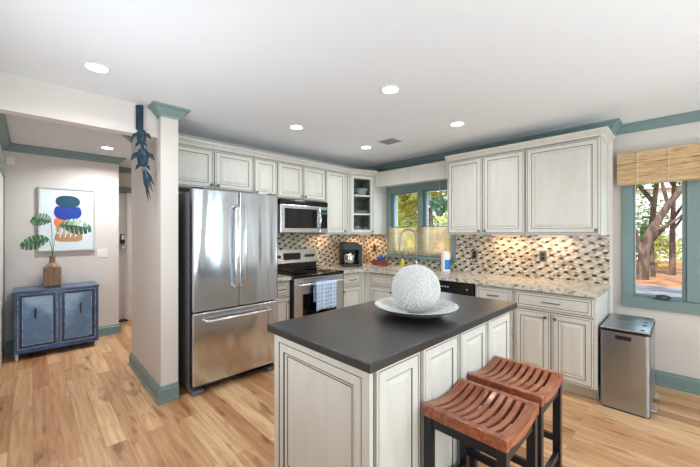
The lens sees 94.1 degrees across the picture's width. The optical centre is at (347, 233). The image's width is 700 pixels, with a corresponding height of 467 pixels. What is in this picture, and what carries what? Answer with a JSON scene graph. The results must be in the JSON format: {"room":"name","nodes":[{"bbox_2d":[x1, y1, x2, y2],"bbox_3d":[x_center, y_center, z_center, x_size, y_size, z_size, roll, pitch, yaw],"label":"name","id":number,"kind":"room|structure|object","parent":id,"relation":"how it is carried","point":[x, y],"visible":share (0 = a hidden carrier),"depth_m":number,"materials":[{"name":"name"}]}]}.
{"room":"kitchen","nodes":[
{"label":"kitchen","id":0,"kind":"room"},
{"bbox_2d":[0,145,2,162],"bbox_3d":[-1.086,0.176,0.664,0.150,2.452,10.400,0,0,-44],"label":"wall","id":1,"kind":"structure","parent":0,"point":[1,151],"depth_m":3.67,"materials":[{"name":"white paint"}]},
{"bbox_2d":[0,171,2,367],"bbox_3d":[-3.606,0.377,3.374,0.012,2.030,0.900,0,0,-44],"label":"door","id":2,"kind":"structure","parent":1,"relation":"in","point":[1,175],"depth_m":3.48,"materials":[{"name":"white paint"}]},
{"bbox_2d":[0,158,4,354],"bbox_3d":[-3.602,0.332,3.378,0.024,2.140,1.100,0,0,-44],"label":"trim","id":3,"kind":"structure","parent":1,"relation":"attached to","point":[2,169],"depth_m":3.70,"materials":[{"name":"teal paint"}]},
{"bbox_2d":[0,113,125,164],"bbox_3d":[-2.823,-1.005,3.417,1.195,0.090,2.450,0,0,-44],"label":"trim","id":4,"kind":"structure","parent":1,"relation":"attached to","point":[5,140],"depth_m":4.01,"materials":[{"name":"teal paint"}]},
{"bbox_2d":[3,151,118,340],"bbox_3d":[-3.662,0.176,4.227,1.120,2.452,0.120,0,0,-44],"label":"wall","id":5,"kind":"structure","parent":0,"point":[23,268],"depth_m":4.14,"materials":[{"name":"white paint"}]},
{"bbox_2d":[6,157,14,165],"bbox_3d":[-3.962,-0.843,3.826,0.070,0.090,0.034,0,0,-44],"label":"door chime","id":6,"kind":"object","parent":5,"relation":"attached to","point":[9,160],"visible":1,"depth_m":3.81,"materials":[{"name":"white plastic"}]},
{"bbox_2d":[3,323,120,355],"bbox_3d":[-3.603,1.335,4.185,0.148,0.135,1.166,0,0,40],"label":"baseboard","id":7,"kind":"structure","parent":5,"relation":"attached to","point":[112,329],"depth_m":4.44,"materials":[{"name":"teal paint"}]},
{"bbox_2d":[38,187,94,250],"bbox_3d":[-3.594,-0.173,4.183,0.550,0.790,0.036,0,0,-44],"label":"framed print","id":8,"kind":"object","parent":5,"relation":"attached to","point":[61,204],"visible":0.84,"depth_m":4.16,"materials":[{"name":"white paper"}]},
{"bbox_2d":[97,249,106,256],"bbox_3d":[-3.346,0.272,4.440,0.110,0.116,0.014,0,0,-44],"label":"switch plate","id":9,"kind":"object","parent":5,"relation":"attached to","point":[100,252],"visible":1,"depth_m":4.44,"materials":[{"name":"white plastic"}]},
{"bbox_2d":[0,71,157,139],"bbox_3d":[-2.001,-0.928,2.436,1.007,0.244,0.103,0,0,-44],"label":"wall header","id":10,"kind":"structure","parent":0,"point":[21,96],"depth_m":2.35,"materials":[{"name":"white paint"}]},
{"bbox_2d":[119,173,130,317],"bbox_3d":[-3.595,0.176,5.371,2.810,2.452,0.150,0,0,-44],"label":"wall","id":11,"kind":"structure","parent":0,"point":[124,178],"depth_m":5.30,"materials":[{"name":"white paint"}]},
{"bbox_2d":[119,193,125,318],"bbox_3d":[-3.904,0.374,4.966,0.863,2.025,0.122,0,0,-44],"label":"door","id":12,"kind":"structure","parent":11,"relation":"in","point":[122,247],"depth_m":5.24,"materials":[{"name":"white paint"}]},
{"bbox_2d":[119,187,130,319],"bbox_3d":[-3.895,0.332,4.959,1.065,2.140,0.024,0,0,-44],"label":"trim","id":13,"kind":"structure","parent":11,"relation":"attached to","point":[127,190],"depth_m":5.28,"materials":[{"name":"white paint"}]},
{"bbox_2d":[119,167,130,173],"bbox_3d":[-3.571,-1.008,5.238,2.660,0.085,0.075,0,0,-44],"label":"trim","id":14,"kind":"structure","parent":11,"relation":"attached to","point":[121,169],"depth_m":5.22,"materials":[{"name":"teal paint"}]},
{"bbox_2d":[131,116,177,386],"bbox_3d":[-1.879,0.176,3.128,0.133,2.452,1.099,0,0,-44],"label":"wall column","id":15,"kind":"structure","parent":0,"point":[154,222],"depth_m":2.78,"materials":[{"name":"white paint"}]},
{"bbox_2d":[128,352,178,404],"bbox_3d":[-1.889,1.335,3.119,0.159,0.135,1.151,0,0,-44],"label":"baseboard","id":16,"kind":"structure","parent":15,"relation":"attached to","point":[170,392],"depth_m":2.78,"materials":[{"name":"teal paint"}]},
{"bbox_2d":[148,101,190,120],"bbox_3d":[-1.500,-1.008,2.738,0.283,0.085,0.161,0,0,-44],"label":"trim","id":17,"kind":"structure","parent":15,"relation":"attached to","point":[158,109],"depth_m":2.69,"materials":[{"name":"teal paint"}]},
{"bbox_2d":[178,133,362,193],"bbox_3d":[-0.891,0.176,4.373,3.020,2.452,0.150,0,0,-44],"label":"wall","id":18,"kind":"structure","parent":0,"point":[179,134],"depth_m":4.01,"materials":[{"name":"white paint"}]},
{"bbox_2d":[178,135,255,192],"bbox_3d":[-1.461,-0.670,3.415,0.862,0.464,0.429,0,0,-44],"label":"upper cabinet","id":19,"kind":"object","parent":18,"relation":"attached to","point":[201,163],"visible":0.77,"depth_m":3.31,"materials":[{"name":"beige paint"}]},
{"bbox_2d":[247,151,279,195],"bbox_3d":[-1.043,-0.655,3.821,0.299,0.494,0.429,0,0,-44],"label":"upper cabinet","id":20,"kind":"object","parent":18,"relation":"attached to","point":[264,169],"visible":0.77,"depth_m":3.69,"materials":[{"name":"beige paint"}]},
{"bbox_2d":[270,155,328,201],"bbox_3d":[-0.669,-0.657,4.184,0.741,0.489,0.429,0,0,-44],"label":"upper cabinet","id":21,"kind":"object","parent":18,"relation":"attached to","point":[297,179],"visible":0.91,"depth_m":4.04,"materials":[{"name":"beige paint"}]},
{"bbox_2d":[278,199,327,232],"bbox_3d":[-0.652,-0.201,4.165,0.724,0.405,0.476,0,0,-44],"label":"microwave oven","id":22,"kind":"object","parent":21,"relation":"attached to","point":[294,216],"visible":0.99,"depth_m":4.00,"materials":[{"name":"silver metal"}]},
{"bbox_2d":[278,233,362,266],"bbox_3d":[-0.509,0.244,4.633,2.090,0.485,0.010,0,0,-44],"label":"backsplash","id":23,"kind":"structure","parent":18,"relation":"attached to","point":[327,246],"depth_m":4.75,"materials":[{"name":"tile"}]},
{"bbox_2d":[309,165,350,234],"bbox_3d":[-0.256,-0.442,4.585,0.410,0.921,0.429,0,0,-44],"label":"upper cabinet","id":24,"kind":"object","parent":18,"relation":"attached to","point":[335,179],"visible":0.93,"depth_m":4.46,"materials":[{"name":"beige paint"}]},
{"bbox_2d":[343,169,386,233],"bbox_3d":[0.193,-0.442,4.915,0.709,0.921,0.582,0,0,-44],"label":"upper cabinet","id":25,"kind":"object","parent":18,"relation":"attached to","point":[374,201],"visible":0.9,"depth_m":4.80,"materials":[{"name":"beige wood"}]},
{"bbox_2d":[355,188,367,194],"bbox_3d":[0.202,-0.601,4.870,0.200,0.110,0.200,0,0,-44],"label":"glass bowl","id":26,"kind":"object","parent":25,"relation":"on","point":[359,191],"visible":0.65,"depth_m":4.80,"materials":[{"name":"glass"}]},
{"bbox_2d":[355,210,367,213],"bbox_3d":[0.202,-0.306,4.870,0.220,0.050,0.220,0,0,-44],"label":"glass bowl","id":27,"kind":"object","parent":25,"relation":"on","point":[358,211],"visible":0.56,"depth_m":4.79,"materials":[{"name":"glass"}]},
{"bbox_2d":[354,196,368,200],"bbox_3d":[0.170,-0.537,4.946,0.659,0.018,0.464,0,0,-44],"label":"shelf","id":28,"kind":"object","parent":25,"relation":"attached to","point":[356,198],"depth_m":4.98,"materials":[{"name":"beige paint"}]},
{"bbox_2d":[354,215,368,216],"bbox_3d":[0.170,-0.272,4.946,0.659,0.018,0.464,0,0,-44],"label":"shelf","id":29,"kind":"object","parent":25,"relation":"attached to","point":[354,215],"depth_m":5.02,"materials":[{"name":"beige paint"}]},
{"bbox_2d":[0,0,699,168],"bbox_3d":[0.621,-1.125,2.322,4.910,0.150,10.400,0,0,-44],"label":"ceiling","id":30,"kind":"structure","parent":0,"point":[246,72],"depth_m":2.04,"materials":[{"name":"white paint"}]},
{"bbox_2d":[82,61,111,73],"bbox_3d":[-1.589,-1.046,2.063,0.148,0.007,0.148,0,0,-44],"label":"recessed light","id":31,"kind":"object","parent":30,"relation":"in","point":[93,66],"visible":1,"depth_m":2.06,"materials":[{"name":"white plastic"}]},
{"bbox_2d":[100,146,114,149],"bbox_3d":[-2.958,-1.046,4.004,0.148,0.007,0.148,0,0,-44],"label":"recessed light","id":32,"kind":"object","parent":30,"relation":"in","point":[103,147],"visible":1,"depth_m":3.98,"materials":[{"name":"white plastic"}]},
{"bbox_2d":[122,134,132,142],"bbox_3d":[-2.244,-1.008,3.537,0.328,0.085,0.155,0,0,-44],"label":"trim","id":33,"kind":"structure","parent":30,"relation":"attached to","point":[127,137],"depth_m":3.43,"materials":[{"name":"teal paint"}]},
{"bbox_2d":[130,105,154,200],"bbox_3d":[-1.665,-0.645,2.643,0.190,0.775,0.044,0,0,-11],"label":"decoration","id":34,"kind":"object","parent":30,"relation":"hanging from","point":[143,155],"depth_m":2.63,"materials":[{"name":"teal metal"}]},
{"bbox_2d":[289,124,303,129],"bbox_3d":[-0.511,-1.046,3.222,0.148,0.007,0.148,0,0,-44],"label":"recessed light","id":35,"kind":"object","parent":30,"relation":"in","point":[296,127],"visible":1,"depth_m":3.22,"materials":[{"name":"white plastic"}]},
{"bbox_2d":[360,145,371,148],"bbox_3d":[0.221,-1.046,3.975,0.148,0.007,0.148,0,0,-44],"label":"recessed light","id":36,"kind":"object","parent":30,"relation":"in","point":[365,146],"visible":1,"depth_m":3.98,"materials":[{"name":"white plastic"}]},
{"bbox_2d":[380,85,399,93],"bbox_3d":[0.307,-1.046,2.379,0.148,0.007,0.148,0,0,-44],"label":"recessed light","id":37,"kind":"object","parent":30,"relation":"in","point":[388,89],"visible":1,"depth_m":2.37,"materials":[{"name":"white plastic"}]},
{"bbox_2d":[378,138,401,144],"bbox_3d":[0.482,-1.042,3.720,0.180,0.013,0.220,0,0,-44],"label":"ceiling vent","id":38,"kind":"object","parent":30,"relation":"in","point":[391,140],"visible":1,"depth_m":3.70,"materials":[{"name":"silver metal"}]},
{"bbox_2d":[449,121,464,126],"bbox_3d":[1.046,-1.046,3.125,0.148,0.007,0.148,0,0,-44],"label":"recessed light","id":39,"kind":"object","parent":30,"relation":"in","point":[456,123],"visible":1,"depth_m":3.10,"materials":[{"name":"white plastic"}]},
{"bbox_2d":[0,319,699,466],"bbox_3d":[0.621,1.462,2.322,4.910,0.120,10.400,0,0,-44],"label":"floor","id":40,"kind":"structure","parent":0,"point":[82,404],"depth_m":2.40,"materials":[{"name":"brown wood"}]},
{"bbox_2d":[12,281,98,361],"bbox_3d":[-3.507,1.022,3.940,0.755,0.760,0.463,0,0,-44],"label":"sideboard","id":41,"kind":"object","parent":40,"relation":"on","point":[67,314],"visible":0.99,"depth_m":3.78,"materials":[{"name":"blue paint"}]},
{"bbox_2d":[43,256,61,286],"bbox_3d":[-3.552,0.461,3.915,0.164,0.362,0.150,0,0,-44],"label":"vase","id":42,"kind":"object","parent":41,"relation":"on","point":[52,271],"visible":1,"depth_m":3.88,"materials":[{"name":"brown wood"}]},
{"bbox_2d":[20,213,90,255],"bbox_3d":[-3.492,0.064,3.920,0.636,0.597,0.097,0,0,-43],"label":"stems","id":43,"kind":"object","parent":42,"relation":"in","point":[32,243],"visible":1,"depth_m":3.86,"materials":[{"name":"green plant"}]},
{"bbox_2d":[178,187,277,396],"bbox_3d":[-1.251,0.501,3.295,0.840,1.799,0.816,0,0,-44],"label":"refrigerator","id":44,"kind":"object","parent":40,"relation":"on","point":[228,240],"visible":0.93,"depth_m":2.97,"materials":[{"name":"grey metal"}]},
{"bbox_2d":[275,280,289,321],"bbox_3d":[-0.930,0.965,3.781,0.247,0.873,0.622,0,0,-44],"label":"base cabinet","id":45,"kind":"object","parent":40,"relation":"on","point":[283,299],"visible":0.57,"depth_m":3.61,"materials":[{"name":"beige paint"}]},
{"bbox_2d":[278,274,291,281],"bbox_3d":[-0.934,0.507,3.784,0.252,0.040,0.614,0,0,-44],"label":"countertop","id":46,"kind":"structure","parent":45,"relation":"on","point":[280,277],"depth_m":3.60,"materials":[{"name":"beige stone"}]},
{"bbox_2d":[278,248,343,318],"bbox_3d":[-0.525,0.809,4.106,0.780,1.185,0.683,0,0,-44],"label":"range","id":47,"kind":"object","parent":40,"relation":"on","point":[300,264],"visible":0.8,"depth_m":4.00,"materials":[{"name":"silver metal"}]},
{"bbox_2d":[278,268,343,277],"bbox_3d":[-0.524,0.495,4.105,0.780,0.023,0.565,0,0,-44],"label":"cooktop","id":48,"kind":"object","parent":47,"relation":"in","point":[293,272],"depth_m":4.03,"materials":[{"name":"grey glass"}]},
{"bbox_2d":[314,279,336,310],"bbox_3d":[-0.261,0.735,3.892,0.337,0.336,0.060,0,0,-44],"label":"dish towel","id":49,"kind":"object","parent":47,"relation":"hanging from","point":[325,292],"visible":1,"depth_m":3.86,"materials":[{"name":"blue fabric"}]},
{"bbox_2d":[344,271,364,306],"bbox_3d":[-0.113,0.965,4.574,0.460,0.873,0.622,0,0,-44],"label":"base cabinet","id":50,"kind":"object","parent":40,"relation":"on","point":[354,283],"visible":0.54,"depth_m":4.38,"materials":[{"name":"beige paint"}]},
{"bbox_2d":[365,269,398,302],"bbox_3d":[0.752,0.965,4.388,0.618,0.873,0.955,0,0,-44],"label":"base cabinet","id":51,"kind":"object","parent":40,"relation":"on","point":[378,286],"visible":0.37,"depth_m":4.36,"materials":[{"name":"beige paint"}]},
{"bbox_2d":[317,263,609,297],"bbox_3d":[0.985,0.507,3.853,1.032,0.040,3.188,0,0,-44],"label":"countertop","id":52,"kind":"structure","parent":51,"relation":"on","point":[593,290],"depth_m":3.35,"materials":[{"name":"beige stone"}]},
{"bbox_2d":[339,242,361,266],"bbox_3d":[0.041,0.311,4.809,0.310,0.351,0.283,0,0,-12],"label":"coffee maker","id":53,"kind":"object","parent":52,"relation":"on","point":[350,253],"visible":1,"depth_m":4.71,"materials":[{"name":"black plastic"}]},
{"bbox_2d":[372,260,387,265],"bbox_3d":[0.479,0.449,4.944,0.120,0.075,0.220,0,0,-44],"label":"box","id":54,"kind":"object","parent":52,"relation":"on","point":[374,262],"visible":0.98,"depth_m":4.89,"materials":[{"name":"red wood"}]},
{"bbox_2d":[378,255,385,260],"bbox_3d":[0.502,0.398,4.917,0.074,0.138,0.148,0,0,-44],"label":"dishcloth","id":55,"kind":"object","parent":54,"relation":"in","point":[380,258],"visible":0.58,"depth_m":4.89,"materials":[{"name":"blue fabric"}]},
{"bbox_2d":[401,255,404,266],"bbox_3d":[0.790,0.401,4.702,0.059,0.171,0.060,0,0,-44],"label":"soap bottle","id":56,"kind":"object","parent":52,"relation":"on","point":[402,259],"visible":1,"depth_m":4.68,"materials":[{"name":"yellow plastic"}]},
{"bbox_2d":[399,229,419,264],"bbox_3d":[0.847,0.212,4.513,0.296,0.548,0.092,0,0,-4],"label":"kitchen faucet","id":57,"kind":"object","parent":52,"relation":"on","point":[400,244],"visible":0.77,"depth_m":4.51,"materials":[{"name":"silver metal"}]},
{"bbox_2d":[441,251,450,271],"bbox_3d":[1.249,0.357,4.158,0.112,0.260,0.113,0,0,-44],"label":"wipes canister","id":58,"kind":"object","parent":52,"relation":"on","point":[445,256],"visible":1,"depth_m":4.11,"materials":[{"name":"white plastic"}]},
{"bbox_2d":[274,312,509,466],"bbox_3d":[0.386,0.965,2.025,1.510,0.873,0.684,0,0,-44],"label":"kitchen island","id":59,"kind":"object","parent":40,"relation":"on","point":[329,412],"visible":0.52,"depth_m":1.50,"materials":[{"name":"beige paint"}]},
{"bbox_2d":[267,292,516,373],"bbox_3d":[0.376,0.507,2.015,1.540,0.040,0.745,0,0,-44],"label":"island countertop","id":60,"kind":"structure","parent":59,"relation":"on","point":[367,338],"depth_m":1.66,"materials":[{"name":"grey stone"}]},
{"bbox_2d":[374,297,458,318],"bbox_3d":[0.405,0.455,1.950,0.492,0.064,0.492,0,0,-44],"label":"serving dish","id":61,"kind":"object","parent":60,"relation":"on","point":[442,307],"visible":0.74,"depth_m":1.94,"materials":[{"name":"grey ceramic"}]},
{"bbox_2d":[391,264,440,312],"bbox_3d":[0.405,0.332,1.950,0.287,0.287,0.287,0,0,30],"label":"decorative sphere","id":62,"kind":"object","parent":61,"relation":"in","point":[415,288],"visible":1,"depth_m":1.85,"materials":[{"name":"white ceramic"}]},
{"bbox_2d":[439,280,475,296],"bbox_3d":[1.305,0.966,3.822,0.598,0.872,0.614,0,0,-44],"label":"dishwasher","id":63,"kind":"object","parent":40,"relation":"on","point":[468,289],"visible":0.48,"depth_m":3.52,"materials":[{"name":"black plastic"}]},
{"bbox_2d":[422,378,538,466],"bbox_3d":[0.607,1.091,1.490,0.390,0.622,0.372,0,0,-44],"label":"bar stool","id":64,"kind":"object","parent":40,"relation":"on","point":[452,414],"visible":1,"depth_m":1.46,"materials":[{"name":"brown wood"}]},
{"bbox_2d":[476,284,513,359],"bbox_3d":[1.653,0.965,3.458,0.622,0.873,0.381,0,0,-44],"label":"base cabinet","id":65,"kind":"object","parent":40,"relation":"on","point":[483,291],"visible":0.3,"depth_m":3.20,"materials":[{"name":"beige paint"}]},
{"bbox_2d":[467,356,562,466],"bbox_3d":[0.932,1.091,1.815,0.390,0.622,0.372,0,0,-44],"label":"bar stool","id":66,"kind":"object","parent":40,"relation":"on","point":[492,375],"visible":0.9,"depth_m":1.79,"materials":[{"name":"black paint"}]},
{"bbox_2d":[514,289,608,399],"bbox_3d":[2.012,0.965,3.089,0.622,0.873,0.644,0,0,-44],"label":"base cabinet","id":67,"kind":"object","parent":40,"relation":"on","point":[557,332],"visible":0.82,"depth_m":2.86,"materials":[{"name":"beige paint"}]},
{"bbox_2d":[600,313,659,418],"bbox_3d":[2.391,1.075,2.752,0.624,0.653,0.341,0,0,-44],"label":"trash bin","id":68,"kind":"object","parent":40,"relation":"on","point":[627,342],"visible":1,"depth_m":2.56,"materials":[{"name":"silver metal"}]},
{"bbox_2d":[363,140,612,315],"bbox_3d":[1.372,0.176,4.340,0.180,2.452,3.350,0,0,-44],"label":"wall","id":69,"kind":"structure","parent":0,"point":[610,145],"depth_m":3.13,"materials":[{"name":"white paint"}]},
{"bbox_2d":[375,159,447,186],"bbox_3d":[0.909,-0.784,4.451,0.270,0.228,1.192,0,0,-44],"label":"window valance","id":70,"kind":"object","parent":69,"relation":"attached to","point":[435,170],"visible":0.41,"depth_m":4.31,"materials":[{"name":"beige paint"}]},
{"bbox_2d":[384,181,457,261],"bbox_3d":[1.029,-0.158,4.621,0.200,1.060,1.170,0,0,-44],"label":"window","id":71,"kind":"structure","parent":69,"relation":"in","point":[423,190],"depth_m":4.58,"materials":[{"name":"teal paint"}]},
{"bbox_2d":[386,226,451,256],"bbox_3d":[0.968,0.110,4.562,0.020,0.404,1.110,0,0,-44],"label":"cafe curtain","id":72,"kind":"object","parent":71,"relation":"hanging from","point":[431,240],"visible":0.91,"depth_m":4.52,"materials":[{"name":"beige fabric"}]},
{"bbox_2d":[427,179,446,215],"bbox_3d":[1.167,-0.512,4.182,0.303,0.589,0.300,0,0,-44],"label":"hanging planter","id":73,"kind":"object","parent":71,"relation":"hanging from","point":[439,204],"visible":0.95,"depth_m":4.15,"materials":[{"name":"teal"}]},
{"bbox_2d":[472,250,476,259],"bbox_3d":[1.552,0.267,4.004,0.008,0.116,0.072,0,0,-44],"label":"wall outlet","id":74,"kind":"object","parent":69,"relation":"attached to","point":[474,252],"visible":1,"depth_m":4.00,"materials":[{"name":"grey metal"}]},
{"bbox_2d":[444,142,525,234],"bbox_3d":[1.587,-0.442,3.681,0.429,0.921,0.856,0,0,-44],"label":"upper cabinet","id":75,"kind":"object","parent":69,"relation":"attached to","point":[486,188],"visible":0.96,"depth_m":3.53,"materials":[{"name":"beige paint"}]},
{"bbox_2d":[491,235,520,235],"bbox_3d":[1.761,0.026,3.638,0.040,0.014,0.300,0,0,-44],"label":"light","id":76,"kind":"object","parent":75,"relation":"attached to","point":[491,235],"visible":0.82,"depth_m":3.62,"materials":[{"name":"white plastic"}]},
{"bbox_2d":[363,234,608,284],"bbox_3d":[1.354,0.252,4.222,0.010,0.470,3.195,0,0,-44],"label":"backsplash","id":77,"kind":"structure","parent":69,"relation":"attached to","point":[575,258],"depth_m":3.59,"materials":[{"name":"tile"}]},
{"bbox_2d":[539,251,546,261],"bbox_3d":[2.074,0.247,3.468,0.008,0.116,0.072,0,0,-44],"label":"wall outlet","id":78,"kind":"object","parent":69,"relation":"attached to","point":[542,254],"visible":1,"depth_m":3.46,"materials":[{"name":"grey plastic"}]},
{"bbox_2d":[523,126,614,234],"bbox_3d":[2.116,-0.442,3.136,0.429,0.921,0.661,0,0,-44],"label":"upper cabinet","id":79,"kind":"object","parent":69,"relation":"attached to","point":[567,174],"visible":1,"depth_m":3.01,"materials":[{"name":"beige paint"}]},
{"bbox_2d":[613,121,699,378],"bbox_3d":[4.170,0.176,1.810,0.180,2.452,4.420,0,0,-44],"label":"wall","id":80,"kind":"structure","parent":0,"point":[677,335],"depth_m":2.99,"materials":[{"name":"white paint"}]},
{"bbox_2d":[374,110,699,170],"bbox_3d":[1.557,-1.010,1.210,4.404,0.080,7.200,0,0,-44],"label":"trim","id":81,"kind":"structure","parent":80,"relation":"attached to","point":[616,126],"depth_m":3.20,"materials":[{"name":"teal paint"}]},
{"bbox_2d":[617,143,699,185],"bbox_3d":[2.983,-0.608,2.804,0.089,0.306,1.030,0,0,-44],"label":"bamboo shade","id":82,"kind":"object","parent":80,"relation":"attached to","point":[677,163],"visible":1,"depth_m":2.94,"materials":[{"name":"beige wood"}]},
{"bbox_2d":[622,180,699,314],"bbox_3d":[3.052,-0.023,2.870,0.226,1.460,0.978,0,0,-44],"label":"window","id":83,"kind":"structure","parent":80,"relation":"in","point":[689,303],"depth_m":2.91,"materials":[{"name":"teal paint"}]},
{"bbox_2d":[655,369,699,395],"bbox_3d":[4.059,1.335,1.619,0.244,0.135,4.300,0,0,-44],"label":"baseboard","id":84,"kind":"structure","parent":80,"relation":"attached to","point":[683,383],"depth_m":2.91,"materials":[{"name":"teal paint"}]},
{"bbox_2d":[636,184,681,260],"bbox_3d":[21.058,-0.698,26.283,4.600,5.200,15.600,0,0,-44],"label":"sky","id":85,"kind":"structure","parent":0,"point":[668,187],"depth_m":22.62,"materials":[{"name":"beige"}]},
{"label":"outside","id":86,"kind":"structure","parent":0,"visible":0},
{"bbox_2d":[636,259,681,287],"bbox_3d":[21.981,1.902,26.482,59.400,0.001,80.000,0,0,-44],"label":"ground","id":87,"kind":"structure","parent":86,"point":[662,278],"depth_m":13.65,"materials":[{"name":"brown soil"}]},
{"bbox_2d":[398,204,417,226],"bbox_3d":[2.272,0.222,12.332,1.512,3.331,2.108,0,0,-44],"label":"shrub","id":88,"kind":"object","parent":87,"relation":"on","point":[403,215],"visible":0.15,"depth_m":12.05,"materials":[{"name":"green plant"}]},
{"bbox_2d":[398,204,438,226],"bbox_3d":[2.689,-0.419,15.038,2.653,4.698,2.875,0,0,-6],"label":"shrub","id":89,"kind":"object","parent":87,"relation":"on","point":[414,204],"visible":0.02,"depth_m":14.37,"materials":[{"name":"green plant"}]},
{"bbox_2d":[398,190,446,225],"bbox_3d":[2.648,-0.370,10.642,2.489,4.551,3.873,0,0,-44],"label":"shade tree","id":90,"kind":"object","parent":87,"relation":"on","point":[405,202],"visible":0.09,"depth_m":11.01,"materials":[{"name":"green plant"}]},
{"bbox_2d":[433,193,446,224],"bbox_3d":[5.052,-0.416,13.351,2.355,4.443,3.195,0,0,-28],"label":"shrub","id":91,"kind":"object","parent":87,"relation":"on","point":[439,218],"visible":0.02,"depth_m":13.72,"materials":[{"name":"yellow plant"}]},
{"bbox_2d":[636,189,669,258],"bbox_3d":[18.337,-0.453,20.044,1.763,4.528,2.516,0,0,-44],"label":"shrub","id":92,"kind":"object","parent":87,"relation":"on","point":[639,225],"visible":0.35,"depth_m":19.91,"materials":[{"name":"green plant"}]},
{"bbox_2d":[636,182,681,279],"bbox_3d":[12.437,-1.449,13.077,3.420,6.723,4.766,0,0,-44],"label":"pine tree","id":93,"kind":"object","parent":87,"relation":"on","point":[643,248],"visible":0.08,"depth_m":13.10,"materials":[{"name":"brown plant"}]},
{"bbox_2d":[636,183,681,276],"bbox_3d":[13.119,-1.351,14.206,3.244,6.516,3.717,0,0,-44],"label":"pine tree","id":94,"kind":"object","parent":87,"relation":"on","point":[653,199],"visible":0.02,"depth_m":14.04,"materials":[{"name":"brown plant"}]},
{"bbox_2d":[653,230,681,268],"bbox_3d":[16.732,0.866,17.189,1.224,2.066,1.614,0,0,-44],"label":"shrub","id":95,"kind":"object","parent":87,"relation":"on","point":[663,247],"visible":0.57,"depth_m":17.05,"materials":[{"name":"green plant"}]},
{"bbox_2d":[669,182,681,275],"bbox_3d":[14.594,-1.427,14.741,3.023,6.659,3.008,0,0,-44],"label":"pine tree","id":96,"kind":"object","parent":87,"relation":"on","point":[672,239],"visible":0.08,"depth_m":14.61,"materials":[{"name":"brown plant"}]},
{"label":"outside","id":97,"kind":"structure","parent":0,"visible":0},
{"bbox_2d":[636,284,681,296],"bbox_3d":[7.203,1.892,12.130,5.000,0.001,60.000,0,0,-44],"label":"road","id":98,"kind":"structure","parent":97,"point":[648,289],"depth_m":10.74,"materials":[{"name":"grey asphalt"}]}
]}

